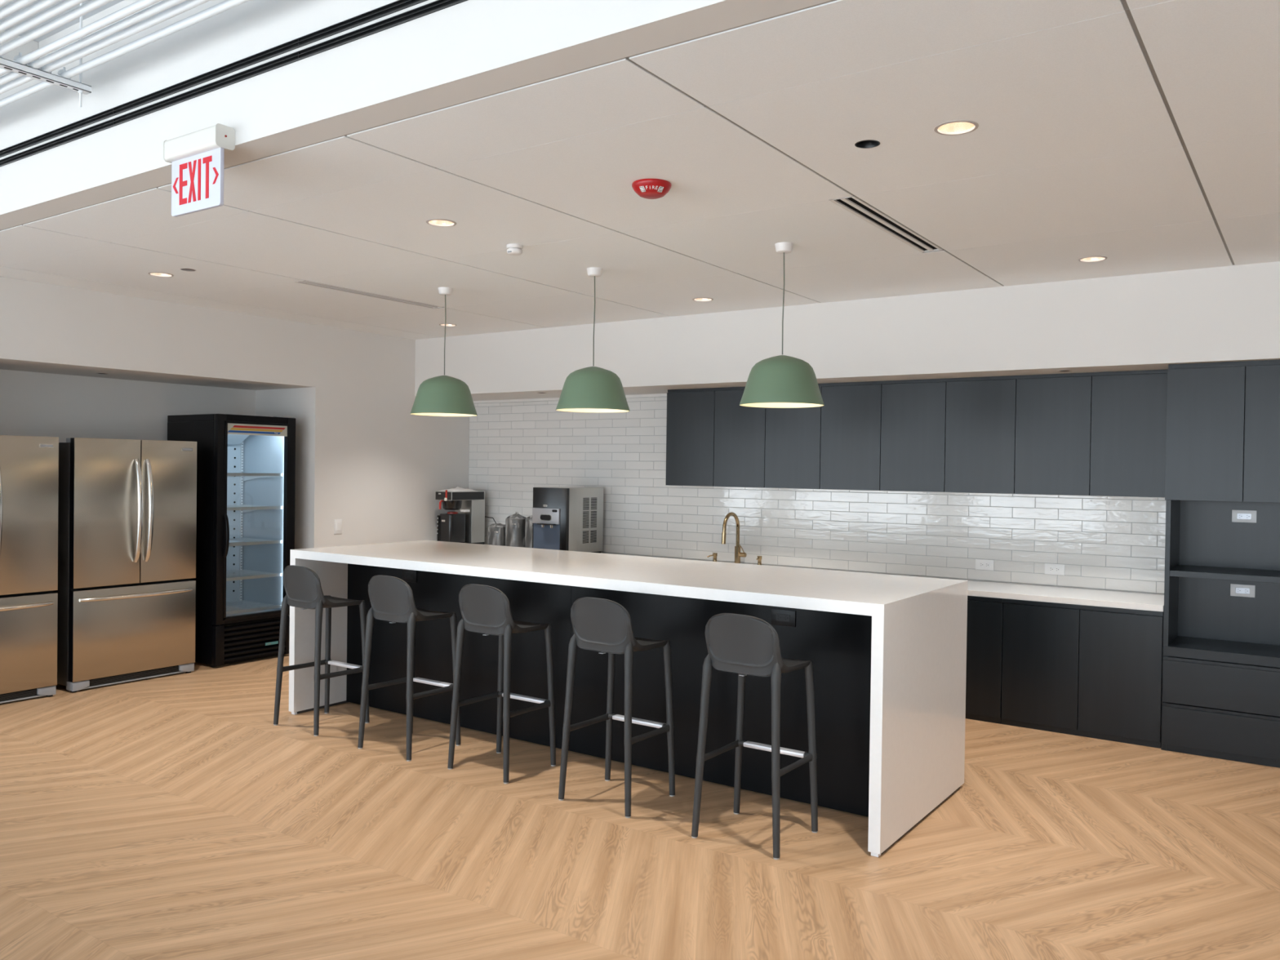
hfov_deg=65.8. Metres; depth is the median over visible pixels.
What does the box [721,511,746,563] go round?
kitchen faucet
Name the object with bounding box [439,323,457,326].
recessed light
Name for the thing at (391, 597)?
bar stool
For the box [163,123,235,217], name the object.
exit sign
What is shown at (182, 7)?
conduit
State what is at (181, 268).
ceiling speaker
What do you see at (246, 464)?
cooler
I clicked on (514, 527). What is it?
server
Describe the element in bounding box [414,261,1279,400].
wall
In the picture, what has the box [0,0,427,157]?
air vent
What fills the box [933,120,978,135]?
recessed light
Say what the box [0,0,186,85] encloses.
conduit
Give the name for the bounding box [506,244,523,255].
smoke detector
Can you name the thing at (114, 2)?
deck
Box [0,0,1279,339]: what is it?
ceiling
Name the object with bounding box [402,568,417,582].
island outlet
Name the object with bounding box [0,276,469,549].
wall
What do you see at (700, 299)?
recessed light
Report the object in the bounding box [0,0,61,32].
conduit
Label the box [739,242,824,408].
pendant lamp
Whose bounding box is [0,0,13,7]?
conduit
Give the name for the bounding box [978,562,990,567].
receptacle
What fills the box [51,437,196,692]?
refrigerator
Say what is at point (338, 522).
light switch
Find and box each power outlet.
[975,559,994,570]
[1044,563,1064,575]
[1230,583,1255,597]
[1231,510,1257,522]
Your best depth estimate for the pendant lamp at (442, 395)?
6.33 m
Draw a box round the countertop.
[484,543,1164,611]
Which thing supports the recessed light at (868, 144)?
attached to the ceiling at (1141, 135)
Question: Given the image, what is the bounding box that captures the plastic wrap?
[439,486,478,491]
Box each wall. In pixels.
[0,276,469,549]
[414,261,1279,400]
[485,396,1164,594]
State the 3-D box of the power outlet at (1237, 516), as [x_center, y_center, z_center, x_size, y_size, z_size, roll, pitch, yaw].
[3.579,0.215,5.859,0.125,0.072,0.009,1,1,35]
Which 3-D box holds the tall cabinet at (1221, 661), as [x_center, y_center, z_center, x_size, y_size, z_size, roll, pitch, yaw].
[3.666,0.455,5.626,1.144,2.220,0.664,1,1,35]
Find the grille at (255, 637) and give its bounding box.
[211,615,289,666]
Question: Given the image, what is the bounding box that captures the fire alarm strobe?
[631,178,671,199]
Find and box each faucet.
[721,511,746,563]
[734,546,740,563]
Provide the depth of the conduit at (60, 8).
3.45 m
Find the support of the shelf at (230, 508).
attached to the cooler
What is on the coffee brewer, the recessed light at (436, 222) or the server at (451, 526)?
the server at (451, 526)
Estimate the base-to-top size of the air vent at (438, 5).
0.027 m
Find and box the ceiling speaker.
[179,267,195,271]
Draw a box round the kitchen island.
[288,540,968,857]
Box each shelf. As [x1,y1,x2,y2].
[226,472,283,480]
[226,504,282,512]
[226,569,282,581]
[228,537,282,546]
[1163,635,1279,667]
[1169,564,1279,583]
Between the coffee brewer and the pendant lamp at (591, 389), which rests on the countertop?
the coffee brewer
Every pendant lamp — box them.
[409,287,477,416]
[555,266,630,413]
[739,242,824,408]
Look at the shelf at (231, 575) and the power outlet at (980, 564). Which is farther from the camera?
the shelf at (231, 575)
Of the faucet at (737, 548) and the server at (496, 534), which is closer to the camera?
the faucet at (737, 548)
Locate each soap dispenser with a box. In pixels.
[706,552,717,561]
[756,555,761,564]
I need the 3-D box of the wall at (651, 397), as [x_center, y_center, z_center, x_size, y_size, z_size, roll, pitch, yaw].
[3.236,-0.185,6.453,12.012,3.470,0.192,1,1,35]
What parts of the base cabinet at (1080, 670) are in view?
door, rail, door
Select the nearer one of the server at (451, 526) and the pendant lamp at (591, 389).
the pendant lamp at (591, 389)
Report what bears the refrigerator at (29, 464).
on the floor
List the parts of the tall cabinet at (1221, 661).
door, drawer, drawer rail, drawer, drawer rail, finger pull, door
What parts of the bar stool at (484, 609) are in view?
leg, backrest, leg, leg, seat, leg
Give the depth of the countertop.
6.22 m
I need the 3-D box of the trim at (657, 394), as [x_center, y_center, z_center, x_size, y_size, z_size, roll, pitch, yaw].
[-0.632,-0.740,8.992,2.542,0.024,0.024,1,1,35]
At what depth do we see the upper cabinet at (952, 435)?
6.68 m
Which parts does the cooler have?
handle, door, header panel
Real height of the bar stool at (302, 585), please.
0.978 m
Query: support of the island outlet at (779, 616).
attached to the kitchen island
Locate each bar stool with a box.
[273,564,369,736]
[357,574,460,761]
[447,583,555,783]
[558,597,675,817]
[691,613,817,859]
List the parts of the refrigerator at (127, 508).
door, freezer drawer, handle, handle, handle, door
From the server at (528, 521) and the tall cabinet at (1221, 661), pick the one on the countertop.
the server at (528, 521)
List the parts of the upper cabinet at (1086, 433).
door, panel, door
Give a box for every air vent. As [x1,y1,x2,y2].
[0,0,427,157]
[0,0,467,166]
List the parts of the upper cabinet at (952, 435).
door, panel, door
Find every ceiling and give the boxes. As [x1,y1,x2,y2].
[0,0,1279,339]
[0,30,38,72]
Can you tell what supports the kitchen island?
on the floor
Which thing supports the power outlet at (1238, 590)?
attached to the tall cabinet at (1221, 661)
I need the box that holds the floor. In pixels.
[0,653,1279,959]
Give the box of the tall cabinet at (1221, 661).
[1160,360,1279,767]
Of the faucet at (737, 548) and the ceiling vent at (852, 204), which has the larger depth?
the faucet at (737, 548)
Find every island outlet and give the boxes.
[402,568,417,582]
[770,608,795,626]
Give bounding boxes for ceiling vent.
[294,280,442,308]
[829,195,942,252]
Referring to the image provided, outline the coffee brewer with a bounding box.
[435,489,484,544]
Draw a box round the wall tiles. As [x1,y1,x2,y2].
[468,396,1165,593]
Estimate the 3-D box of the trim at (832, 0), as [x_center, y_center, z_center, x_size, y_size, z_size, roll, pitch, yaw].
[0.529,-1.200,2.412,11.912,0.026,0.014,1,1,35]
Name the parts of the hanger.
threaded rod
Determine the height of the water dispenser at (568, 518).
0.581 m
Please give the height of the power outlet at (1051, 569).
0.072 m
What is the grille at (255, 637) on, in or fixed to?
attached to the cooler
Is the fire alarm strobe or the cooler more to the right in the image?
the fire alarm strobe
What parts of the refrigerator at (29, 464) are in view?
handle, handle, freezer drawer, door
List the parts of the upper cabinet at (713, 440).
door, panel, door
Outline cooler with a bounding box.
[167,413,295,666]
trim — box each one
[0,0,835,231]
[473,393,666,403]
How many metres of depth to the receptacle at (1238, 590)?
5.86 m
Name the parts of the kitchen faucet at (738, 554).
spout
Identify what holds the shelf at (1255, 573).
attached to the tall cabinet at (1221, 661)
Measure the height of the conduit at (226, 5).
0.028 m
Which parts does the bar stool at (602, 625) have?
leg, backrest, leg, leg, seat, leg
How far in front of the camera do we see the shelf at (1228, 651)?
5.63 m
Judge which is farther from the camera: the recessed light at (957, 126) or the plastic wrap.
the plastic wrap
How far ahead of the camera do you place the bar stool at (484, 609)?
5.12 m
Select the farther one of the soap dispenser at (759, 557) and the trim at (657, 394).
the trim at (657, 394)
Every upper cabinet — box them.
[665,386,765,488]
[764,381,882,490]
[880,375,1016,493]
[1014,368,1167,497]
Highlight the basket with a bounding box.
[442,500,462,510]
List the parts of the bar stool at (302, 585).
leg, backrest, leg, leg, seat, leg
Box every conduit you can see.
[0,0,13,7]
[0,0,36,20]
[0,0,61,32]
[0,0,86,44]
[0,0,113,56]
[0,0,161,75]
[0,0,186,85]
[0,0,210,94]
[0,0,249,107]
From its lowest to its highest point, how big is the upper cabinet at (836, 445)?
0.774 m
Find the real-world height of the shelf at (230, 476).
0.075 m
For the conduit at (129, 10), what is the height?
0.028 m
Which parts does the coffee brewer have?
basket handle, control panel, panel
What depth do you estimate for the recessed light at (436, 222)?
4.77 m
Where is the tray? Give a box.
[229,540,244,542]
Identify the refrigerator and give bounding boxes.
[0,435,58,703]
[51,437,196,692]
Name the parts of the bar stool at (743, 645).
leg, leg, backrest, leg, seat, leg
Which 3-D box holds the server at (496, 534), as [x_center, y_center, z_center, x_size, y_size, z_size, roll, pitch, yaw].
[-1.290,0.510,9.034,0.169,0.241,0.166,1,1,35]
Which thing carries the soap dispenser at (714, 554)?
on the countertop
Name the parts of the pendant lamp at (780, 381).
lamp shade, cord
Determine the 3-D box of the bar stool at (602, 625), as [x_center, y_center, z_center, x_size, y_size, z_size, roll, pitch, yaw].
[-0.101,1.034,4.739,0.418,0.978,0.402,1,1,35]
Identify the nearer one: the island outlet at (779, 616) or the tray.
the island outlet at (779, 616)
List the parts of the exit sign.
sign panel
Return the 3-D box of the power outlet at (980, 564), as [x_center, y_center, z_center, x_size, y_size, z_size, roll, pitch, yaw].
[2.402,0.591,6.895,0.125,0.072,0.009,1,1,35]
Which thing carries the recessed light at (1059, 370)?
in the wall at (1153, 321)
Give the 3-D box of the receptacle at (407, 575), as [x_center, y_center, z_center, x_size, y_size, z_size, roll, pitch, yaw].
[-1.447,0.601,6.197,0.072,0.034,0.004,1,1,35]
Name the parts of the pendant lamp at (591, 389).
lamp shade, cord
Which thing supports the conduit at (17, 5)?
attached to the hanger
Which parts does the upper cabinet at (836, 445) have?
door, panel, door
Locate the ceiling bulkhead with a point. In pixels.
(468, 50)
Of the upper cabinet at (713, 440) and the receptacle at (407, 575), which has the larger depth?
the upper cabinet at (713, 440)
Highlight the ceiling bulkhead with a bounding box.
[0,0,831,230]
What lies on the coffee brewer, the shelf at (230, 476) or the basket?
the basket
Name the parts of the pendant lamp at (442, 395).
lamp shade, cord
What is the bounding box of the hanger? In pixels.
[0,2,91,107]
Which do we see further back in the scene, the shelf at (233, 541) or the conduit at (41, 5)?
the shelf at (233, 541)
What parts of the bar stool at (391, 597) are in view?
leg, backrest, leg, leg, seat, leg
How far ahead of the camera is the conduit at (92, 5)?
3.49 m
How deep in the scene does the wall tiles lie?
7.72 m
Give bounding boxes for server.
[436,511,465,542]
[487,522,505,546]
[505,511,526,547]
[524,515,532,547]
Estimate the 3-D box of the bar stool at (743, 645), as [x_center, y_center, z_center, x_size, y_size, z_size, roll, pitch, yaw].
[0.508,1.048,4.284,0.418,0.978,0.402,1,1,35]
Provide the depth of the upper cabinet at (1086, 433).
6.17 m
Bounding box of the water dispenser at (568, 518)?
[532,486,604,553]
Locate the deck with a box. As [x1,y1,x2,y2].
[0,0,124,42]
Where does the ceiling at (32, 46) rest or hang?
attached to the deck
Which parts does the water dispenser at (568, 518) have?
splash panel, control panel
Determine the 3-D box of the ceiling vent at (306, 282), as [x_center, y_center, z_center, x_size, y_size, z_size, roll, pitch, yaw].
[-1.826,-1.299,6.782,0.109,0.071,1.187,1,1,35]
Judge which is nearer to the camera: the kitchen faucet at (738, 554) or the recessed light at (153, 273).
the recessed light at (153, 273)
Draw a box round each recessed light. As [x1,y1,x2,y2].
[147,271,173,276]
[426,218,456,226]
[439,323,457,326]
[692,297,713,301]
[854,139,879,148]
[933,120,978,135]
[1057,369,1071,371]
[1078,256,1106,262]
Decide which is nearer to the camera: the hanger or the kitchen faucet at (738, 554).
the hanger
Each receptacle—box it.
[404,573,413,578]
[776,613,790,622]
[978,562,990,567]
[1048,566,1060,572]
[1235,587,1249,594]
[1236,513,1251,519]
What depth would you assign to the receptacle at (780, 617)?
4.72 m
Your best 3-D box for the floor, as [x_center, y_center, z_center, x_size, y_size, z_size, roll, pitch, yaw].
[-1.381,1.542,5.969,19.400,0.100,6.550,1,1,35]
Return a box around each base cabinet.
[965,595,1004,724]
[1001,598,1164,748]
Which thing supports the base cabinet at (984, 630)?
on the floor
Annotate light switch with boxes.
[333,519,342,533]

